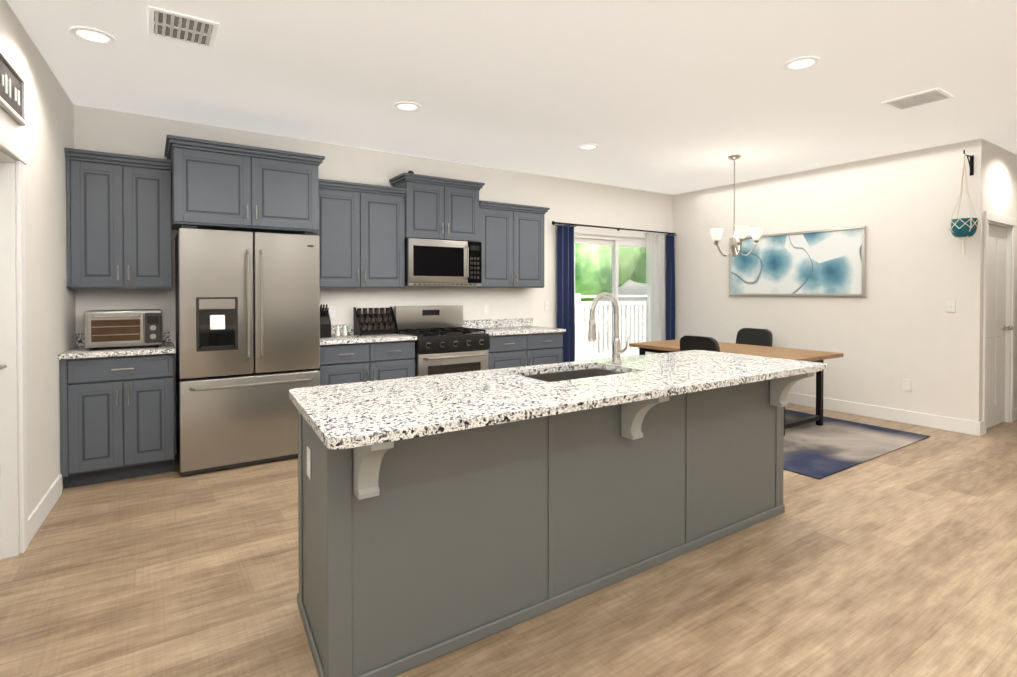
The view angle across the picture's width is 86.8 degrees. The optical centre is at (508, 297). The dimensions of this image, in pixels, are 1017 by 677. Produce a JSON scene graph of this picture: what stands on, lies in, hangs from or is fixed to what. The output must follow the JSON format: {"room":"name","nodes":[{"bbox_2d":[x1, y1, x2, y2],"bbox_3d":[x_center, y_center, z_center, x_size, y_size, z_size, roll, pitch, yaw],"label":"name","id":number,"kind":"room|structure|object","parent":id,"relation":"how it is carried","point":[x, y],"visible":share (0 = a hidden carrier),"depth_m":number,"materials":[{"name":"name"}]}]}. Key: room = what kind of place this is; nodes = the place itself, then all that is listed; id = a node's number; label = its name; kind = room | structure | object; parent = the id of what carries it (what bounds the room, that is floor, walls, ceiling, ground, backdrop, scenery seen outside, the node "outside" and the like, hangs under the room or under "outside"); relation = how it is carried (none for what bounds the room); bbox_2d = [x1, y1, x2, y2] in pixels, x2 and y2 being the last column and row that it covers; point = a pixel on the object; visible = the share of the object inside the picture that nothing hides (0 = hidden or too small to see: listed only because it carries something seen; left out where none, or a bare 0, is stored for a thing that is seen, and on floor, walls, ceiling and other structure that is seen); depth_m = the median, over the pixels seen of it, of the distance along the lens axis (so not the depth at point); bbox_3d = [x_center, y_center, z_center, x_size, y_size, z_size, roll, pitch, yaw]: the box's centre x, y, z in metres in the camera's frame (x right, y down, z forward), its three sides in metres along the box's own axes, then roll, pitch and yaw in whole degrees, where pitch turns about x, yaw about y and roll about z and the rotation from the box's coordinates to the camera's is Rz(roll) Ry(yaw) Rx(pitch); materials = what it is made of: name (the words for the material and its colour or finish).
{"room":"kitchen and dining room","nodes":[
{"label":"kitchen and dining room","id":0,"kind":"room"},
{"bbox_2d":[0,0,75,553],"bbox_3d":[-1.145,-0.037,0.247,0.120,2.830,9.050,0,1,-30],"label":"wall","id":1,"kind":"structure","parent":0,"point":[45,134],"depth_m":3.30,"materials":[{"name":"paint"}]},
{"bbox_2d":[0,49,25,125],"bbox_3d":[-2.322,-1.037,2.402,0.025,0.244,1.104,0,1,-30],"label":"sign","id":2,"kind":"object","parent":1,"relation":"attached to","point":[12,92],"visible":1,"depth_m":2.70,"materials":[{"name":"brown wood"}]},
{"bbox_2d":[0,122,27,559],"bbox_3d":[-2.368,0.266,2.373,0.146,2.175,1.160,0,1,-30],"label":"door frame","id":3,"kind":"structure","parent":1,"relation":"attached to","point":[13,467],"depth_m":2.79,"materials":[{"name":"white wood"}]},
{"bbox_2d":[28,474,61,544],"bbox_3d":[-1.179,1.308,0.456,0.016,0.135,7.420,0,1,-30],"label":"baseboard","id":4,"kind":"structure","parent":1,"relation":"attached to","point":[38,515],"depth_m":3.23,"materials":[{"name":"white wood"}]},
{"bbox_2d":[74,104,672,453],"bbox_3d":[-0.268,-0.106,6.341,9.680,2.830,0.120,0,1,-34],"label":"wall","id":5,"kind":"structure","parent":0,"point":[564,200],"depth_m":5.70,"materials":[{"name":"paint"}]},
{"bbox_2d":[64,147,171,288],"bbox_3d":[-3.015,-0.571,4.192,0.650,1.012,0.372,0,1,-34],"label":"upper cabinet","id":6,"kind":"object","parent":5,"relation":"attached to","point":[118,223],"visible":1,"depth_m":4.06,"materials":[{"name":"grey wood"}]},
{"bbox_2d":[164,135,324,233],"bbox_3d":[-2.220,-0.880,4.541,1.140,0.642,0.672,0,1,-34],"label":"upper cabinet","id":7,"kind":"object","parent":5,"relation":"attached to","point":[216,185],"visible":0.94,"depth_m":4.27,"materials":[{"name":"grey wood"}]},
{"bbox_2d":[328,307,335,317],"bbox_3d":[-1.734,0.151,5.279,0.072,0.116,0.008,0,1,-34],"label":"electrical outlet","id":8,"kind":"object","parent":5,"relation":"attached to","point":[332,312],"visible":0.9,"depth_m":5.28,"materials":[{"name":"white plastic"}]},
{"bbox_2d":[313,179,405,287],"bbox_3d":[-1.486,-0.580,5.218,0.906,0.987,0.372,0,1,-34],"label":"upper cabinet","id":9,"kind":"object","parent":5,"relation":"attached to","point":[361,233],"visible":0.85,"depth_m":5.10,"materials":[{"name":"grey wood"}]},
{"bbox_2d":[389,173,484,241],"bbox_3d":[-0.750,-0.914,5.697,0.930,0.630,0.392,0,1,-34],"label":"upper cabinet","id":10,"kind":"object","parent":5,"relation":"attached to","point":[438,208],"visible":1,"depth_m":5.54,"materials":[{"name":"grey wood"}]},
{"bbox_2d":[405,238,481,286],"bbox_3d":[-0.734,-0.352,5.679,0.840,0.473,0.449,0,1,-34],"label":"microwave","id":11,"kind":"object","parent":10,"relation":"attached to","point":[434,262],"visible":1,"depth_m":5.50,"materials":[{"name":"silver metal"}]},
{"bbox_2d":[483,304,487,313],"bbox_3d":[-0.264,0.140,6.266,0.072,0.116,0.008,0,1,-34],"label":"electrical outlet","id":12,"kind":"object","parent":5,"relation":"attached to","point":[485,308],"visible":1,"depth_m":6.26,"materials":[{"name":"white plastic"}]},
{"bbox_2d":[469,200,549,287],"bbox_3d":[-0.009,-0.579,6.209,0.943,0.942,0.372,0,1,-34],"label":"upper cabinet","id":13,"kind":"object","parent":5,"relation":"attached to","point":[511,238],"visible":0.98,"depth_m":6.06,"materials":[{"name":"grey wood"}]},
{"bbox_2d":[545,301,548,309],"bbox_3d":[0.485,0.104,6.764,0.072,0.116,0.014,0,1,-34],"label":"light switch","id":14,"kind":"object","parent":5,"relation":"attached to","point":[546,305],"visible":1,"depth_m":6.76,"materials":[{"name":"white plastic"}]},
{"bbox_2d":[552,221,675,233],"bbox_3d":[1.493,-0.938,7.375,2.332,0.044,0.104,0,1,-34],"label":"curtain rod","id":15,"kind":"object","parent":5,"relation":"attached to","point":[554,223],"visible":0.96,"depth_m":7.25,"materials":[{"name":"black metal"}]},
{"bbox_2d":[556,224,575,362],"bbox_3d":[0.732,0.184,6.847,0.280,2.197,0.081,0,1,-34],"label":"curtain","id":16,"kind":"object","parent":15,"relation":"hanging from","point":[565,281],"visible":0.71,"depth_m":6.85,"materials":[{"name":"blue fabric"}]},
{"bbox_2d":[645,232,666,354],"bbox_3d":[2.137,0.174,7.803,0.400,2.197,0.071,0,1,-34],"label":"sheer curtain","id":17,"kind":"object","parent":15,"relation":"hanging from","point":[651,264],"visible":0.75,"depth_m":7.78,"materials":[{"name":"white fabric"}]},
{"bbox_2d":[665,234,676,339],"bbox_3d":[2.400,0.172,7.967,0.180,2.197,0.080,0,1,-34],"label":"curtain","id":18,"kind":"object","parent":15,"relation":"hanging from","point":[670,292],"visible":0.69,"depth_m":7.95,"materials":[{"name":"blue fabric"}]},
{"bbox_2d":[574,227,663,360],"bbox_3d":[1.503,0.190,7.510,1.840,2.210,0.118,0,1,-34],"label":"door","id":19,"kind":"structure","parent":5,"relation":"in","point":[622,272],"depth_m":7.55,"materials":[{"name":"clear glass"}]},
{"bbox_2d":[0,403,1016,676],"bbox_3d":[2.008,1.397,2.966,9.680,0.100,8.290,0,1,-34],"label":"floor","id":20,"kind":"structure","parent":0,"point":[902,561],"depth_m":2.48,"materials":[{"name":"brown wood"}]},
{"bbox_2d":[58,330,175,488],"bbox_3d":[-2.943,0.809,4.095,0.678,1.049,0.640,0,1,-34],"label":"base cabinet","id":21,"kind":"object","parent":20,"relation":"on","point":[116,413],"visible":1,"depth_m":3.86,"materials":[{"name":"grey wood"}]},
{"bbox_2d":[84,309,162,350],"bbox_3d":[-2.922,0.241,4.099,0.470,0.285,0.411,0,1,-34],"label":"toaster oven","id":22,"kind":"object","parent":21,"relation":"on","point":[121,328],"visible":1,"depth_m":3.96,"materials":[{"name":"silver metal"}]},
{"bbox_2d":[175,225,319,475],"bbox_3d":[-2.172,0.397,4.484,1.006,1.864,0.792,0,1,-34],"label":"refrigerator","id":23,"kind":"object","parent":20,"relation":"on","point":[247,331],"visible":0.98,"depth_m":4.17,"materials":[{"name":"silver metal"}]},
{"bbox_2d":[317,324,416,385],"bbox_3d":[-1.421,0.797,5.116,0.908,1.049,0.640,0,1,-34],"label":"base cabinet","id":24,"kind":"object","parent":20,"relation":"on","point":[351,357],"visible":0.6,"depth_m":4.89,"materials":[{"name":"grey wood"}]},
{"bbox_2d":[320,304,330,337],"bbox_3d":[-1.745,0.220,5.064,0.100,0.305,0.180,0,1,-34],"label":"knife block","id":25,"kind":"object","parent":24,"relation":"on","point":[325,325],"visible":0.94,"depth_m":5.00,"materials":[{"name":"black wood"}]},
{"bbox_2d":[335,326,339,335],"bbox_3d":[-1.646,0.322,5.168,0.048,0.098,0.047,0,1,-34],"label":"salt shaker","id":26,"kind":"object","parent":24,"relation":"on","point":[337,333],"depth_m":5.15,"materials":[{"name":"white ceramic"}]},
{"bbox_2d":[342,325,346,335],"bbox_3d":[-1.588,0.322,5.207,0.048,0.098,0.047,0,1,-34],"label":"salt","id":27,"kind":"object","parent":24,"relation":"on","point":[344,332],"depth_m":5.19,"materials":[{"name":"white ceramic"}]},
{"bbox_2d":[354,307,397,335],"bbox_3d":[-1.326,0.234,5.382,0.390,0.270,0.200,0,1,-34],"label":"spice rack","id":28,"kind":"object","parent":24,"relation":"on","point":[359,326],"visible":1,"depth_m":5.35,"materials":[{"name":"black metal"}]},
{"bbox_2d":[393,305,489,376],"bbox_3d":[-0.685,0.705,5.553,0.792,1.224,0.679,0,1,-34],"label":"range","id":29,"kind":"object","parent":20,"relation":"on","point":[446,342],"visible":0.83,"depth_m":5.42,"materials":[{"name":"silver metal"}]},
{"bbox_2d":[463,318,565,369],"bbox_3d":[0.051,0.786,6.104,1.027,1.049,0.640,0,1,-34],"label":"base cabinet","id":30,"kind":"object","parent":20,"relation":"on","point":[517,342],"visible":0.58,"depth_m":5.92,"materials":[{"name":"grey wood"}]},
{"bbox_2d":[297,366,823,676],"bbox_3d":[0.424,0.888,2.773,2.809,0.921,0.929,0,1,-34],"label":"kitchen island","id":31,"kind":"object","parent":20,"relation":"on","point":[439,515],"depth_m":2.24,"materials":[{"name":"grey wood"}]},
{"bbox_2d":[307,446,310,479],"bbox_3d":[-0.793,0.656,2.131,0.008,0.116,0.072,0,1,-29],"label":"outlet","id":32,"kind":"object","parent":31,"relation":"attached to","point":[309,462],"visible":1,"depth_m":2.11,"materials":[{"name":"white plastic"}]},
{"bbox_2d":[289,350,827,453],"bbox_3d":[0.436,0.413,2.734,2.898,0.031,0.925,0,1,-34],"label":"island countertop","id":33,"kind":"structure","parent":31,"relation":"on","point":[346,416],"depth_m":2.27,"materials":[{"name":"white stone"}]},
{"bbox_2d":[588,292,629,363],"bbox_3d":[0.561,0.182,3.080,0.276,0.419,0.105,0,1,-34],"label":"faucet","id":34,"kind":"object","parent":33,"relation":"on","point":[617,349],"visible":1,"depth_m":3.12,"materials":[{"name":"silver metal"}]},
{"bbox_2d":[783,409,929,478],"bbox_3d":[2.306,1.310,5.742,2.070,0.009,2.970,0,1,-34],"label":"dining rug","id":35,"kind":"object","parent":20,"relation":"on","point":[829,446],"visible":0.42,"depth_m":4.83,"materials":[{"name":"blue fabric"}]},
{"bbox_2d":[680,335,719,351],"bbox_3d":[2.165,0.855,5.732,0.510,0.899,0.460,0,1,-34],"label":"dining chair","id":36,"kind":"object","parent":35,"relation":"on","point":[688,342],"visible":0.27,"depth_m":5.58,"materials":[{"name":"black leather"}]},
{"bbox_2d":[629,339,843,435],"bbox_3d":[2.452,0.934,6.041,1.050,0.733,1.970,0,1,-34],"label":"dining table","id":37,"kind":"object","parent":35,"relation":"on","point":[665,346],"visible":0.56,"depth_m":5.57,"materials":[{"name":"brown wood"}]},
{"bbox_2d":[736,328,772,346],"bbox_3d":[2.914,0.845,6.644,0.510,0.899,0.460,0,1,-34],"label":"dining chair","id":38,"kind":"object","parent":35,"relation":"on","point":[755,336],"visible":0.25,"depth_m":6.72,"materials":[{"name":"black leather"}]},
{"bbox_2d":[6,0,1016,194],"bbox_3d":[2.008,-1.533,2.933,9.680,0.100,8.290,0,1,-34],"label":"ceiling","id":39,"kind":"structure","parent":0,"point":[672,97],"depth_m":3.63,"materials":[{"name":"paint"}]},
{"bbox_2d":[69,26,115,44],"bbox_3d":[-2.355,-1.478,3.046,0.210,0.010,0.210,0,1,-34],"label":"recessed light","id":40,"kind":"object","parent":39,"relation":"in","point":[91,35],"visible":1,"depth_m":3.04,"materials":[{"name":"white plastic"}]},
{"bbox_2d":[148,6,219,48],"bbox_3d":[-1.794,-1.478,2.965,0.320,0.009,0.360,0,1,-34],"label":"ceiling vent","id":41,"kind":"object","parent":39,"relation":"in","point":[174,26],"visible":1,"depth_m":2.95,"materials":[{"name":"white metal"}]},
{"bbox_2d":[394,102,420,111],"bbox_3d":[-0.791,-1.491,4.216,0.210,0.010,0.210,0,1,-34],"label":"recessed light","id":42,"kind":"object","parent":39,"relation":"in","point":[407,106],"visible":0.96,"depth_m":4.21,"materials":[{"name":"white plastic"}]},
{"bbox_2d":[578,144,598,149],"bbox_3d":[0.803,-1.505,5.394,0.210,0.010,0.210,0,1,-34],"label":"recessed light","id":43,"kind":"object","parent":39,"relation":"in","point":[588,146],"visible":0.98,"depth_m":5.38,"materials":[{"name":"white plastic"}]},
{"bbox_2d":[710,155,763,256],"bbox_3d":[2.416,-0.972,5.796,0.558,1.084,0.540,0,1,-34],"label":"chandelier","id":44,"kind":"object","parent":39,"relation":"hanging from","point":[739,234],"visible":1,"depth_m":5.70,"materials":[{"name":"silver metal"}]},
{"bbox_2d":[783,56,819,70],"bbox_3d":[1.863,-1.482,3.419,0.210,0.010,0.210,0,1,-34],"label":"recessed light","id":45,"kind":"object","parent":39,"relation":"in","point":[802,63],"visible":1,"depth_m":3.41,"materials":[{"name":"white plastic"}]},
{"bbox_2d":[881,88,954,110],"bbox_3d":[3.092,-1.490,4.064,0.320,0.009,0.360,0,1,-34],"label":"ceiling vent","id":46,"kind":"object","parent":39,"relation":"in","point":[920,99],"visible":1,"depth_m":4.05,"materials":[{"name":"white metal"}]},
{"bbox_2d":[673,138,988,421],"bbox_3d":[3.528,-0.110,6.642,0.120,2.830,3.610,0,1,-34],"label":"wall","id":47,"kind":"structure","parent":0,"point":[892,329],"depth_m":5.83,"materials":[{"name":"paint"}]},
{"bbox_2d":[729,226,865,296],"bbox_3d":[3.458,-0.404,6.598,0.035,0.780,1.660,0,1,-34],"label":"painting","id":48,"kind":"object","parent":47,"relation":"attached to","point":[827,262],"visible":0.96,"depth_m":6.47,"materials":[{"name":"paper"}]},
{"bbox_2d":[786,392,983,435],"bbox_3d":[3.487,1.238,6.620,0.050,0.135,3.626,0,1,-34],"label":"baseboard","id":49,"kind":"structure","parent":47,"relation":"attached to","point":[975,428],"depth_m":5.68,"materials":[{"name":"white wood"}]},
{"bbox_2d":[903,379,911,390],"bbox_3d":[4.155,0.917,5.599,0.008,0.116,0.072,0,1,-34],"label":"outlet","id":50,"kind":"object","parent":47,"relation":"attached to","point":[907,385],"visible":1,"depth_m":5.60,"materials":[{"name":"white plastic"}]},
{"bbox_2d":[946,300,955,311],"bbox_3d":[4.353,0.091,5.289,0.014,0.116,0.072,0,1,-34],"label":"light switch","id":51,"kind":"object","parent":47,"relation":"attached to","point":[950,306],"visible":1,"depth_m":5.29,"materials":[{"name":"white plastic"}]},
{"bbox_2d":[949,150,978,254],"bbox_3d":[4.311,-0.889,5.069,0.317,0.984,0.225,0,1,-34],"label":"hanging planter","id":52,"kind":"object","parent":47,"relation":"attached to","point":[963,227],"visible":1,"depth_m":5.03,"materials":[{"name":"teal ceramic"}]},
{"bbox_2d":[989,142,1016,407],"bbox_3d":[5.156,-0.098,5.634,1.460,2.830,0.120,0,1,-34],"label":"wall","id":53,"kind":"structure","parent":0,"point":[1002,162],"depth_m":5.50,"materials":[{"name":"paint"}]},
{"bbox_2d":[982,211,1016,434],"bbox_3d":[4.918,0.246,5.454,0.960,2.145,0.160,0,1,-34],"label":"door frame","id":54,"kind":"structure","parent":53,"relation":"attached to","point":[999,287],"depth_m":5.51,"materials":[{"name":"white wood"}]},
{"bbox_2d":[1014,407,1016,420],"bbox_3d":[5.519,1.247,5.808,0.400,0.135,0.020,0,1,-34],"label":"baseboard","id":55,"kind":"structure","parent":53,"relation":"attached to","point":[1015,409],"depth_m":5.71,"materials":[{"name":"white wood"}]},
{"label":"outside","id":56,"kind":"structure","parent":0,"visible":0},
{"bbox_3d":[-10.242,1.342,23.751,38.000,0.340,39.880,0,1,-34],"label":"ground","id":57,"kind":"structure","parent":56,"visible":0},
{"bbox_2d":[575,243,599,301],"bbox_3d":[-3.203,-2.973,17.610,21.085,11.627,13.926,0,1,-34],"label":"trees","id":58,"kind":"object","parent":57,"relation":"on","point":[581,271],"depth_m":14.50,"materials":[{"name":"green plant"}]},
{"bbox_2d":[575,294,599,360],"bbox_3d":[0.426,0.636,9.640,10.000,1.390,0.110,0,1,-34],"label":"deck railing","id":59,"kind":"object","parent":57,"relation":"on","point":[581,328],"depth_m":10.29,"materials":[{"name":"white wood"}]}
]}

